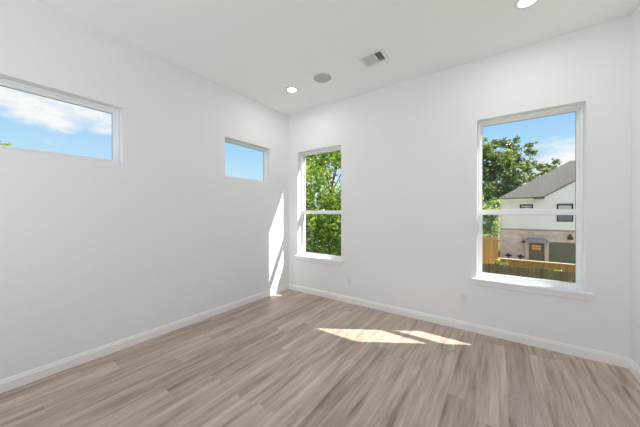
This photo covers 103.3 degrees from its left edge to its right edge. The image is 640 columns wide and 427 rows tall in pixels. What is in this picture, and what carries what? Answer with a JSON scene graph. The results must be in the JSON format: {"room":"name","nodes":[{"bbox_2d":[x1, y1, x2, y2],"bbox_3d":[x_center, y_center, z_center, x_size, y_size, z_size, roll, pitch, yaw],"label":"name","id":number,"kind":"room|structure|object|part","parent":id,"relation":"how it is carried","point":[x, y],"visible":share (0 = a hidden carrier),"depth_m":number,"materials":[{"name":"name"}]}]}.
{"room":"empty bedroom","nodes":[
{"label":"empty bedroom","id":0,"kind":"room"},
{"bbox_2d":[0,0,288,379],"bbox_3d":[-2.059,-0.188,2.474,0.140,3.350,5.400,0,0,35],"label":"wall","id":1,"kind":"structure","parent":0,"point":[94,254],"depth_m":2.52,"materials":[{"name":"white paint"}]},
{"bbox_2d":[0,78,119,163],"bbox_3d":[-2.584,-0.764,1.826,0.080,0.740,2.018,0,0,35],"label":"window","id":2,"kind":"structure","parent":1,"relation":"in","point":[3,82],"depth_m":2.27,"materials":[{"name":"white plastic"}]},
{"bbox_2d":[0,283,288,393],"bbox_3d":[-1.996,1.291,2.436,0.015,0.093,5.000,0,0,35],"label":"baseboard","id":3,"kind":"structure","parent":1,"relation":"attached to","point":[7,384],"depth_m":2.45,"materials":[{"name":"paint"}]},
{"bbox_2d":[225,139,266,181],"bbox_3d":[-1.151,-0.776,3.850,0.080,0.724,1.020,0,0,35],"label":"window","id":4,"kind":"structure","parent":1,"relation":"in","point":[264,151],"depth_m":4.07,"materials":[{"name":"white plastic"}]},
{"bbox_2d":[0,289,639,426],"bbox_3d":[-0.384,1.417,1.295,3.966,0.150,5.000,0,0,35],"label":"floor","id":5,"kind":"structure","parent":0,"point":[286,358],"depth_m":2.02,"materials":[{"name":"laminate"}]},
{"bbox_2d":[36,0,639,115],"bbox_3d":[-0.384,-1.782,1.281,3.966,0.150,5.000,0,0,35],"label":"ceiling","id":6,"kind":"structure","parent":0,"point":[256,50],"depth_m":2.39,"materials":[{"name":"white paint"}]},
{"bbox_2d":[286,87,297,92],"bbox_3d":[-0.389,-1.714,3.511,0.176,0.007,0.176,0,0,35],"label":"recessed light","id":7,"kind":"object","parent":6,"relation":"in","point":[288,89],"visible":1,"depth_m":3.50,"materials":[{"name":"plastic"}]},
{"bbox_2d":[314,73,330,82],"bbox_3d":[0.032,-1.712,3.205,0.218,0.008,0.218,0,0,35],"label":"ceiling speaker","id":8,"kind":"object","parent":6,"relation":"attached to","point":[322,77],"visible":1,"depth_m":3.19},
{"bbox_2d":[356,48,389,68],"bbox_3d":[0.590,-1.762,2.800,0.296,0.113,0.252,0,0,35],"label":"ceiling vent","id":9,"kind":"object","parent":6,"relation":"in","point":[373,58],"visible":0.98,"depth_m":2.81,"materials":[{"name":"metal"}]},
{"bbox_2d":[514,0,538,8],"bbox_3d":[1.669,-1.707,2.033,0.176,0.007,0.176,0,0,35],"label":"recessed light","id":10,"kind":"object","parent":6,"relation":"in","point":[519,4],"visible":1,"depth_m":2.06,"materials":[{"name":"ceramic"}]},
{"bbox_2d":[288,14,631,357],"bbox_3d":[1.119,-0.192,3.410,3.966,3.350,0.200,0,0,35],"label":"wall","id":11,"kind":"structure","parent":0,"point":[409,149],"depth_m":2.93,"materials":[{"name":"white paint"}]},
{"bbox_2d":[294,147,343,265],"bbox_3d":[0.024,-0.176,4.179,0.964,1.948,0.261,0,0,35],"label":"window","id":12,"kind":"structure","parent":11,"relation":"in","point":[305,256],"depth_m":4.32,"materials":[{"name":"white plastic"}]},
{"bbox_3d":[0.035,0.324,4.197,0.816,0.748,0.032,0,0,35],"label":"sash","id":13,"kind":"part","parent":12,"relation":"part of","materials":[{"name":"white plastic"}]},
{"bbox_3d":[0.056,-0.509,4.223,0.816,1.034,0.030,0,0,35],"label":"sash","id":14,"kind":"part","parent":12,"relation":"part of","materials":[{"name":"clear glass"}]},
{"bbox_2d":[347,275,350,283],"bbox_3d":[0.430,0.986,3.774,0.074,0.120,0.010,0,0,35],"label":"wall outlet","id":15,"kind":"object","parent":11,"relation":"attached to","point":[348,276],"visible":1,"depth_m":3.77,"materials":[{"name":"plastic"}]},
{"bbox_2d":[289,284,627,367],"bbox_3d":[1.057,1.287,3.329,3.936,0.093,0.015,0,0,35],"label":"baseboard","id":16,"kind":"structure","parent":11,"relation":"attached to","point":[604,357],"depth_m":2.77,"materials":[{"name":"paint"}]},
{"bbox_2d":[460,293,467,303],"bbox_3d":[1.654,0.978,2.907,0.074,0.120,0.010,0,0,35],"label":"wall outlet","id":17,"kind":"object","parent":11,"relation":"attached to","point":[463,297],"visible":1,"depth_m":2.91,"materials":[{"name":"plastic"}]},
{"bbox_2d":[472,104,593,300],"bbox_3d":[2.163,-0.169,2.664,0.956,1.948,0.261,0,0,35],"label":"window","id":18,"kind":"structure","parent":11,"relation":"in","point":[563,289],"depth_m":2.56,"materials":[{"name":"white plastic"}]},
{"bbox_3d":[2.195,-0.503,2.708,0.808,1.034,0.030,0,0,35],"label":"sash","id":19,"kind":"part","parent":18,"relation":"part of","materials":[{"name":"clear glass"}]},
{"bbox_3d":[2.174,0.331,2.682,0.808,0.748,0.032,0,0,35],"label":"sash","id":20,"kind":"part","parent":18,"relation":"part of","materials":[{"name":"white plastic"}]},
{"bbox_2d":[630,3,639,367],"bbox_3d":[1.316,-0.177,0.084,0.200,3.350,5.400,0,0,35],"label":"wall","id":21,"kind":"structure","parent":0,"point":[635,53],"depth_m":2.11,"materials":[{"name":"white paint"}]},
{"bbox_2d":[628,357,639,382],"bbox_3d":[1.228,1.301,0.153,0.015,0.093,5.000,0,0,35],"label":"baseboard","id":22,"kind":"structure","parent":21,"relation":"attached to","point":[634,369],"depth_m":2.09,"materials":[{"name":"paint"}]},
{"label":"outside","id":23,"kind":"structure","parent":0,"visible":0},
{"bbox_2d":[306,228,499,263],"bbox_3d":[17.971,4.454,22.007,130.000,0.300,130.000,0,0,35],"label":"ground","id":24,"kind":"structure","parent":23,"point":[499,228],"depth_m":33.64,"materials":[{"name":"green plant"}]},
{"bbox_2d":[306,150,340,255],"bbox_3d":[0.934,-0.346,13.386,7.326,9.402,8.239,0,0,-3],"label":"leafy tree","id":25,"kind":"object","parent":24,"relation":"on","point":[320,225],"visible":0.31,"depth_m":10.97,"materials":[{"name":"green plant"}]},
{"bbox_2d":[493,258,508,266],"bbox_3d":[9.276,3.291,12.885,0.781,2.110,0.656,0,0,-4],"label":"shrub","id":26,"kind":"object","parent":24,"relation":"on","point":[498,259],"visible":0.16,"depth_m":12.95,"materials":[{"name":"green plant"}]},
{"bbox_2d":[482,135,560,237],"bbox_3d":[24.112,-3.276,34.056,12.371,15.077,10.802,0,0,35],"label":"tree","id":27,"kind":"object","parent":24,"relation":"on","point":[502,162],"visible":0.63,"depth_m":32.17,"materials":[{"name":"green plant"}]},
{"bbox_2d":[483,263,574,281],"bbox_3d":[8.813,3.307,10.800,16.000,2.090,0.150,0,0,35],"label":"fence","id":28,"kind":"object","parent":24,"relation":"on","point":[541,273],"visible":0.13,"depth_m":10.66,"materials":[{"name":"brown wood"}]},
{"bbox_2d":[497,160,574,267],"bbox_3d":[22.688,-0.096,21.190,12.880,8.805,11.650,0,0,35],"label":"house","id":29,"kind":"structure","parent":24,"relation":"on","point":[547,238],"depth_m":19.43,"materials":[{"name":"brick"}]},
{"bbox_3d":[16.514,3.300,19.321,0.880,2.030,0.080,0,0,35],"label":"door","id":30,"kind":"part","parent":29,"relation":"part of","materials":[{"name":"green paint"}]},
{"bbox_3d":[17.810,-0.061,18.411,0.750,1.180,0.015,0,0,35],"label":"pane","id":31,"kind":"part","parent":29,"relation":"part of","materials":[{"name":"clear glass"}]},
{"bbox_2d":[559,206,570,208],"bbox_3d":[17.803,-0.426,18.400,0.670,0.290,0.005,0,0,35],"label":"blind","id":32,"kind":"object","parent":29,"relation":"hanging from","point":[560,207],"depth_m":18.39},
{"bbox_2d":[499,258,574,282],"bbox_3d":[13.686,3.423,11.607,8.980,1.850,0.200,0,0,35],"label":"fence","id":33,"kind":"object","parent":24,"relation":"on","point":[520,263],"visible":0.16,"depth_m":13.16,"materials":[{"name":"brown wood"}]},
{"bbox_3d":[13.680,2.523,11.595,8.980,0.050,0.180,0,0,35],"label":"cap rail","id":34,"kind":"part","parent":33,"relation":"part of","materials":[{"name":"brown wood"}]},
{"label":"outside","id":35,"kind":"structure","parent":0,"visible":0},
{"bbox_3d":[23.829,4.337,9.514,46.000,0.040,7.580,0,0,35],"label":"driveway","id":36,"kind":"object","parent":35,"visible":0},
{"bbox_2d":[483,237,499,263],"bbox_3d":[9.330,2.935,18.397,6.060,2.769,0.150,0,0,35],"label":"privacy fence","id":37,"kind":"object","parent":36,"relation":"on","point":[490,245],"visible":0.09,"depth_m":16.87,"materials":[{"name":"brown wood"}]},
{"bbox_2d":[482,192,502,252],"bbox_3d":[11.980,1.294,19.335,2.766,6.093,2.676,0,0,-13],"label":"bushy tree","id":38,"kind":"object","parent":36,"relation":"on","point":[490,226],"visible":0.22,"depth_m":18.66,"materials":[{"name":"green plant"}]}
]}

